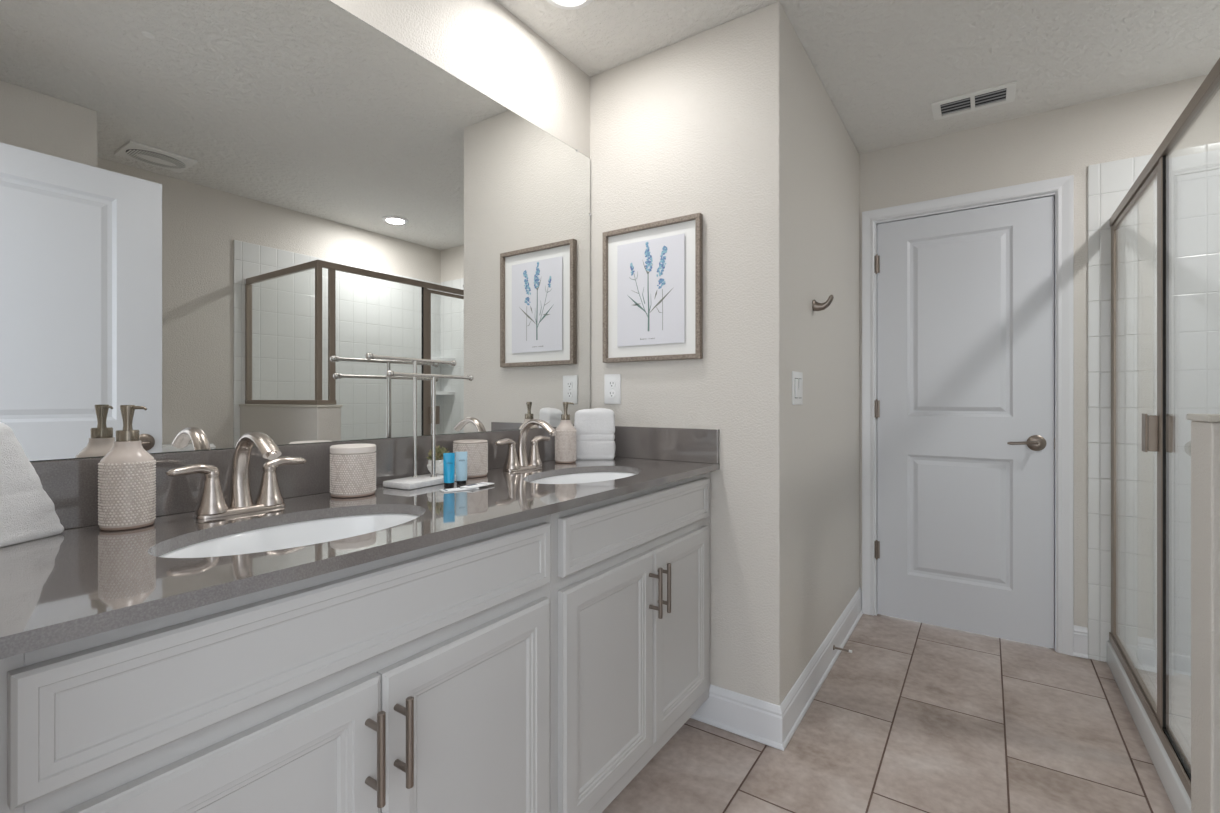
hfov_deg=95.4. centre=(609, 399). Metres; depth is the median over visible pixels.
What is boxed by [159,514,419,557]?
oval sink
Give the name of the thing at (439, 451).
potted succulent
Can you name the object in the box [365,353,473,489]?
towel stand
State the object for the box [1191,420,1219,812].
wall
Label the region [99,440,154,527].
bottle
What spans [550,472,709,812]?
vanity cabinet
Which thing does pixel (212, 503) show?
faucet
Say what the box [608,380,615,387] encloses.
receptacle
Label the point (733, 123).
wall partition
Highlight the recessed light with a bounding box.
[546,0,592,9]
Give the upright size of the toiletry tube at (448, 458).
0.087 m
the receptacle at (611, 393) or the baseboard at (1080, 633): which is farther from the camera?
the baseboard at (1080, 633)
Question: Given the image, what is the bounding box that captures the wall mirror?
[0,0,591,461]
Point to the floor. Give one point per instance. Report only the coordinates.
(919, 717)
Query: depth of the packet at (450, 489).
1.34 m
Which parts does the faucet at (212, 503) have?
lever, handle, deck plate, spout, handle, lever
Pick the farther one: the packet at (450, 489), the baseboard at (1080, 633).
the baseboard at (1080, 633)
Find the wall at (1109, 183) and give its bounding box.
[860,74,1219,661]
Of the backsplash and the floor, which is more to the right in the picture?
the floor
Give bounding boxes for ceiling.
[496,0,1219,154]
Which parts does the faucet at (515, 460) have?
lever, handle, deck plate, handle, spout, lever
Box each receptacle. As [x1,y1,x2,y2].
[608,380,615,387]
[608,390,615,397]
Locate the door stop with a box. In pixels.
[833,645,851,652]
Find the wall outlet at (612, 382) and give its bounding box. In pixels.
[604,374,620,403]
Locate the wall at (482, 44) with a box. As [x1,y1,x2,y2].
[33,0,589,461]
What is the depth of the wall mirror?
1.21 m
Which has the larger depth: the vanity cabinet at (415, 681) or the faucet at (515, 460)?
the faucet at (515, 460)
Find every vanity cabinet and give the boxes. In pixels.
[0,514,549,812]
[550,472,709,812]
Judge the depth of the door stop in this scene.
2.35 m
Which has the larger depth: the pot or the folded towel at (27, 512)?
the pot
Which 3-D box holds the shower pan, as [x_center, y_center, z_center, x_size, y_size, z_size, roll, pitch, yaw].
[2.078,1.075,1.533,0.872,0.098,1.424,0,0,34]
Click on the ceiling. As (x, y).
(882, 65)
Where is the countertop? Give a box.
[0,426,719,658]
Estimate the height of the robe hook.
0.058 m
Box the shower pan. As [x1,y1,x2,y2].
[1107,641,1190,812]
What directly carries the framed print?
attached to the wall partition at (733, 123)
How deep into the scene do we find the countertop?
0.97 m
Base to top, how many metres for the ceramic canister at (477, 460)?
0.102 m
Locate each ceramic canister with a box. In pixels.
[330,444,375,497]
[453,439,487,477]
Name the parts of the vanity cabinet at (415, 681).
cabinet door, bar handle, bar handle, cabinet door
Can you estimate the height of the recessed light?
0.010 m
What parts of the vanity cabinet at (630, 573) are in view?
cabinet door, drawer, bar handle, bar handle, cabinet door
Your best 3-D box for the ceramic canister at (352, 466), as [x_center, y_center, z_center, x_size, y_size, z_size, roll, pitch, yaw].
[-0.595,0.164,1.286,0.099,0.115,0.099,0,0,-26]
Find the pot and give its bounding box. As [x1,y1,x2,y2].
[427,459,442,474]
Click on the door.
(964, 403)
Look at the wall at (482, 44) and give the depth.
1.79 m
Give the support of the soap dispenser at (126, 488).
on the countertop
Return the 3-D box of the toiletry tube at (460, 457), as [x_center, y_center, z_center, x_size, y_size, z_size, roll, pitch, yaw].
[-0.390,0.180,1.455,0.029,0.084,0.029,0,0,20]
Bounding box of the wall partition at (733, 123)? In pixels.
[590,1,859,705]
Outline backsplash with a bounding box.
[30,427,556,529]
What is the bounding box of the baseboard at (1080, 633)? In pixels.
[1073,625,1087,658]
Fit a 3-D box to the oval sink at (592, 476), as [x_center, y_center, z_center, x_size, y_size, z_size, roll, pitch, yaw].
[-0.072,0.319,1.647,0.306,0.152,0.488,0,0,34]
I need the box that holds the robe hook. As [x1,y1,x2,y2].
[812,295,833,310]
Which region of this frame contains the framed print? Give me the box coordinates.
[603,213,702,362]
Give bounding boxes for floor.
[602,614,1174,812]
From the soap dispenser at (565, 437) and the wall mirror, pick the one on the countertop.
the soap dispenser at (565, 437)
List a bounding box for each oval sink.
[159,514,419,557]
[531,472,635,483]
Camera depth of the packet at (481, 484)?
1.39 m
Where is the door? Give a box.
[874,196,1054,648]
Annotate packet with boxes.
[439,488,478,491]
[460,482,493,488]
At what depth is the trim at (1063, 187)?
2.46 m
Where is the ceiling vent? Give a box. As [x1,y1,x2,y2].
[931,81,1016,120]
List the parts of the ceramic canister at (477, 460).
lid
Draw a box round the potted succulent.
[426,445,449,474]
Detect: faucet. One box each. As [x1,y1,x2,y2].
[166,431,305,518]
[495,419,556,471]
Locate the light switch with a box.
[792,371,802,404]
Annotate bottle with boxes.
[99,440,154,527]
[555,420,575,461]
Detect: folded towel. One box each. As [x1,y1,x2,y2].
[0,422,63,547]
[574,408,615,459]
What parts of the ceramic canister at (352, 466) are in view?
lid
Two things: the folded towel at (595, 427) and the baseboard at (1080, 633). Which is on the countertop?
the folded towel at (595, 427)
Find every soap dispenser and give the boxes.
[98,405,155,530]
[555,402,576,462]
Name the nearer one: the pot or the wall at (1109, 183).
the pot
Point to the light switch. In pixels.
(797, 377)
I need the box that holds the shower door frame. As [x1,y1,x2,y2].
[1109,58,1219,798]
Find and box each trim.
[862,175,1073,655]
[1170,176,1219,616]
[1186,414,1219,421]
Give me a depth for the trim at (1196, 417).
1.13 m
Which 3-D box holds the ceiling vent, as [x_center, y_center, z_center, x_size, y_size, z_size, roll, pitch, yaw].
[1.570,-1.285,2.401,0.300,0.009,0.170,0,0,34]
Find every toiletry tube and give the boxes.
[443,453,454,487]
[455,451,466,483]
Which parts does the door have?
handle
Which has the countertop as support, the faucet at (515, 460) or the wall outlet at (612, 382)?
the faucet at (515, 460)
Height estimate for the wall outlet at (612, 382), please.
0.116 m

